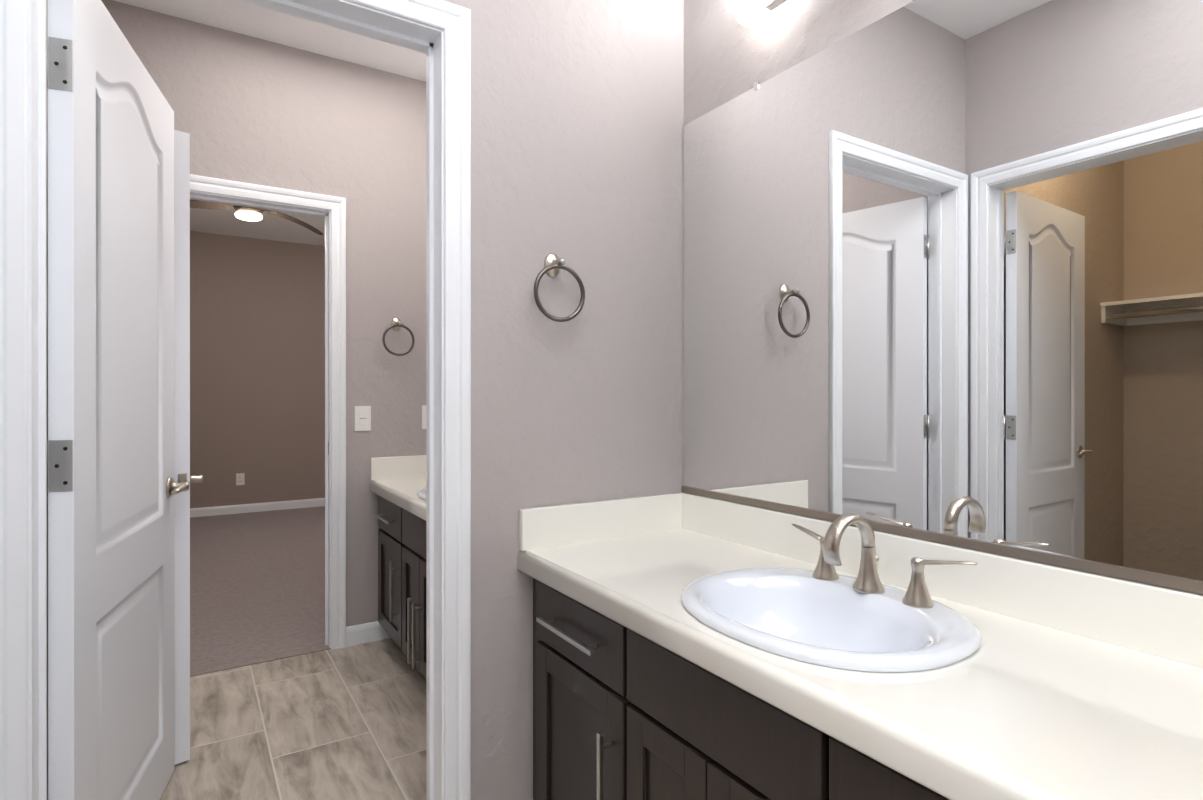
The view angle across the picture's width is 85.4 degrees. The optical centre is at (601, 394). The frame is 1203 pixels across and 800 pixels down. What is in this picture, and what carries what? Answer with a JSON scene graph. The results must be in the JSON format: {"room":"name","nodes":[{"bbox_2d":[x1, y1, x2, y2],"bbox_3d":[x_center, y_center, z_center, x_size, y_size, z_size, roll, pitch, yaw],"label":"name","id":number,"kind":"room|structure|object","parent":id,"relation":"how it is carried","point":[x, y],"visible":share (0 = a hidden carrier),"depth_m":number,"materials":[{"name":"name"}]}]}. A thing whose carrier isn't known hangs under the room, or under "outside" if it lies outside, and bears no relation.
{"room":"bathroom","nodes":[
{"label":"bathroom","id":0,"kind":"room"},
{"bbox_2d":[190,231,324,507],"bbox_3d":[-3.542,-0.194,6.411,5.700,2.700,0.120,0,0,-32],"label":"wall","id":1,"kind":"structure","parent":0,"point":[257,362],"depth_m":6.43,"materials":[{"name":"beige paint"}]},
{"bbox_2d":[236,473,244,484],"bbox_3d":[-3.521,0.821,6.350,0.072,0.116,0.008,0,0,-32],"label":"outlet","id":2,"kind":"object","parent":1,"relation":"attached to","point":[240,478],"visible":1,"depth_m":6.35,"materials":[{"name":"white plastic"}]},
{"bbox_2d":[190,498,324,517],"bbox_3d":[-3.507,1.112,6.356,5.460,0.088,0.012,0,0,-32],"label":"baseboard","id":3,"kind":"structure","parent":1,"relation":"attached to","point":[246,508],"depth_m":6.42,"materials":[{"name":"white wood"}]},
{"bbox_2d":[190,506,330,676],"bbox_3d":[-2.451,1.185,4.692,5.700,0.064,4.214,0,0,-32],"label":"floor carpet","id":4,"kind":"object","parent":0,"point":[257,587],"visible":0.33,"depth_m":3.90,"materials":[{"name":"carpet"}]},
{"bbox_2d":[101,0,425,626],"bbox_3d":[-1.356,-0.191,2.966,5.700,2.700,0.120,0,0,-32],"label":"wall","id":5,"kind":"structure","parent":0,"point":[380,151],"depth_m":3.02,"materials":[{"name":"grey paint"}]},
{"bbox_2d":[174,130,202,764],"bbox_3d":[-1.591,0.163,2.305,0.783,1.977,0.147,0,0,44],"label":"door","id":6,"kind":"structure","parent":5,"relation":"in","point":[182,445],"depth_m":2.04,"materials":[{"name":"white paint"}]},
{"bbox_2d":[190,174,345,648],"bbox_3d":[-1.597,0.127,2.813,0.908,2.064,0.155,0,0,-32],"label":"door frame","id":7,"kind":"structure","parent":5,"relation":"attached to","point":[331,210],"depth_m":2.97,"materials":[{"name":"white wood"}]},
{"bbox_2d":[355,406,370,430],"bbox_3d":[-1.115,0.109,3.043,0.072,0.116,0.008,0,0,-32],"label":"rocker light switch","id":8,"kind":"object","parent":5,"relation":"attached to","point":[362,418],"visible":1,"depth_m":3.04,"materials":[{"name":"white plastic"}]},
{"bbox_2d":[346,621,390,646],"bbox_3d":[-1.089,1.115,3.058,0.211,0.088,0.012,0,0,-32],"label":"baseboard","id":9,"kind":"structure","parent":5,"relation":"attached to","point":[365,633],"depth_m":3.04,"materials":[{"name":"white wood"}]},
{"bbox_2d":[370,455,425,478],"bbox_3d":[-0.859,0.347,3.197,0.530,0.107,0.020,0,0,-32],"label":"backsplash","id":10,"kind":"structure","parent":5,"relation":"attached to","point":[393,467],"depth_m":3.11,"materials":[{"name":"beige stone"}]},
{"bbox_2d":[382,317,414,355],"bbox_3d":[-0.969,-0.279,3.102,0.152,0.189,0.064,0,0,-32],"label":"towel ring","id":11,"kind":"object","parent":5,"relation":"attached to","point":[396,325],"visible":0.92,"depth_m":3.10,"materials":[{"name":"silver metal"}]},
{"bbox_2d":[422,405,425,428],"bbox_3d":[-0.849,0.109,3.212,0.072,0.116,0.008,0,0,-32],"label":"outlet","id":12,"kind":"object","parent":5,"relation":"attached to","point":[423,416],"visible":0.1,"depth_m":3.20,"materials":[{"name":"white plastic"}]},
{"bbox_2d":[113,0,425,245],"bbox_3d":[-1.214,-1.581,2.741,5.700,0.080,8.830,0,0,-32],"label":"ceiling","id":13,"kind":"structure","parent":0,"point":[244,18],"depth_m":2.88,"materials":[{"name":"white paint"}]},
{"bbox_2d":[190,200,322,234],"bbox_3d":[-2.371,-1.359,4.246,1.220,0.367,1.181,0,0,-32],"label":"bedroom ceiling fan","id":14,"kind":"object","parent":13,"relation":"hanging from","point":[248,213],"visible":0.46,"depth_m":4.36,"materials":[{"name":"brown"}]},
{"bbox_2d":[160,638,425,799],"bbox_3d":[-0.757,1.191,0.538,3.510,0.060,4.616,0,0,-32],"label":"floor","id":15,"kind":"structure","parent":0,"point":[347,723],"depth_m":2.25,"materials":[{"name":"beige tile"}]},
{"bbox_2d":[371,491,425,678],"bbox_3d":[-0.458,0.807,2.571,0.563,0.705,1.506,0,0,-32],"label":"bathroom vanity","id":16,"kind":"object","parent":15,"relation":"on","point":[401,532],"depth_m":2.67,"materials":[{"name":"brown wood"}]},
{"bbox_2d":[369,475,425,518],"bbox_3d":[-0.454,0.427,2.574,0.554,0.055,1.506,0,0,-32],"label":"countertop","id":17,"kind":"structure","parent":16,"relation":"on","point":[391,488],"depth_m":2.78,"materials":[{"name":"beige stone"}]},
{"bbox_2d":[401,483,425,502],"bbox_3d":[-0.502,0.447,2.609,0.444,0.136,0.524,0,0,-32],"label":"sink","id":18,"kind":"object","parent":17,"relation":"in","point":[419,489],"depth_m":2.72,"materials":[{"name":"white ceramic"}]},
{"bbox_2d":[517,568,964,799],"bbox_3d":[0.483,0.808,1.089,0.566,0.705,1.758,0,0,-32],"label":"bathroom vanity","id":19,"kind":"object","parent":15,"relation":"on","point":[620,712],"depth_m":1.22,"materials":[{"name":"brown wood"}]},
{"bbox_2d":[517,528,1202,799],"bbox_3d":[0.487,0.428,1.091,0.554,0.055,1.758,0,0,-32],"label":"countertop","id":20,"kind":"structure","parent":19,"relation":"on","point":[1055,713],"depth_m":0.86,"materials":[{"name":"beige stone"}]},
{"bbox_2d":[633,552,1036,699],"bbox_3d":[0.396,0.449,1.195,0.444,0.136,0.524,0,0,-32],"label":"sink","id":21,"kind":"object","parent":20,"relation":"in","point":[873,645],"depth_m":1.19,"materials":[{"name":"white ceramic"}]},
{"bbox_2d":[785,513,980,607],"bbox_3d":[0.485,0.304,1.251,0.148,0.155,0.402,0,0,-32],"label":"faucet","id":22,"kind":"object","parent":20,"relation":"on","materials":[{"name":"silver metal"}]},
{"bbox_2d":[449,0,683,799],"bbox_3d":[-0.093,-0.190,1.837,0.737,2.700,0.120,0,0,-32],"label":"wall","id":23,"kind":"structure","parent":0,"point":[577,115],"depth_m":1.75,"materials":[{"name":"grey paint"}]},
{"bbox_2d":[533,253,584,321],"bbox_3d":[-0.115,-0.285,1.714,0.152,0.189,0.064,0,0,-32],"label":"towel ring","id":24,"kind":"object","parent":23,"relation":"attached to","point":[553,264],"visible":0.98,"depth_m":1.71,"materials":[{"name":"silver metal"}]},
{"bbox_2d":[519,492,680,551],"bbox_3d":[0.015,0.348,1.821,0.530,0.107,0.020,0,0,-32],"label":"backsplash","id":25,"kind":"structure","parent":23,"relation":"attached to","point":[539,527],"depth_m":1.79,"materials":[{"name":"beige stone"}]},
{"bbox_2d":[681,492,1202,667],"bbox_3d":[0.713,0.349,1.234,0.020,0.107,1.758,0,0,-32],"label":"backsplash","id":26,"kind":"structure","parent":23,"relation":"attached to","point":[1162,621],"depth_m":1.12,"materials":[{"name":"beige stone"}]},
{"bbox_2d":[682,0,1202,594],"bbox_3d":[0.620,-0.190,1.502,0.132,2.700,4.710,0,0,-32],"label":"mirror","id":27,"kind":"object","parent":26,"relation":"on","point":[942,270],"depth_m":1.27,"materials":[{"name":"grey mirror"}]},
{"bbox_2d":[732,0,787,27],"bbox_3d":[0.602,-1.010,1.294,0.142,0.150,0.940,0,0,-32],"label":"sconce","id":28,"kind":"object","parent":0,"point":[753,13],"visible":1,"depth_m":1.61,"materials":[{"name":"white glass"}]},
{"bbox_3d":[-0.739,-1.219,1.426,0.793,0.642,0.120,0,0,-32],"label":"wall","id":29,"kind":"structure","parent":0,"visible":0},
{"bbox_2d":[46,0,188,799],"bbox_3d":[-1.202,0.141,1.643,0.147,2.022,0.770,0,0,-20],"label":"door","id":30,"kind":"structure","parent":29,"relation":"in","point":[113,488],"depth_m":1.49,"materials":[{"name":"white paint"}]},
{"bbox_2d":[0,0,470,799],"bbox_3d":[-0.739,0.106,1.427,0.895,2.109,0.155,0,0,-32],"label":"door frame","id":31,"kind":"structure","parent":29,"relation":"attached to","point":[438,32],"depth_m":1.50,"materials":[{"name":"white wood"}]}
]}

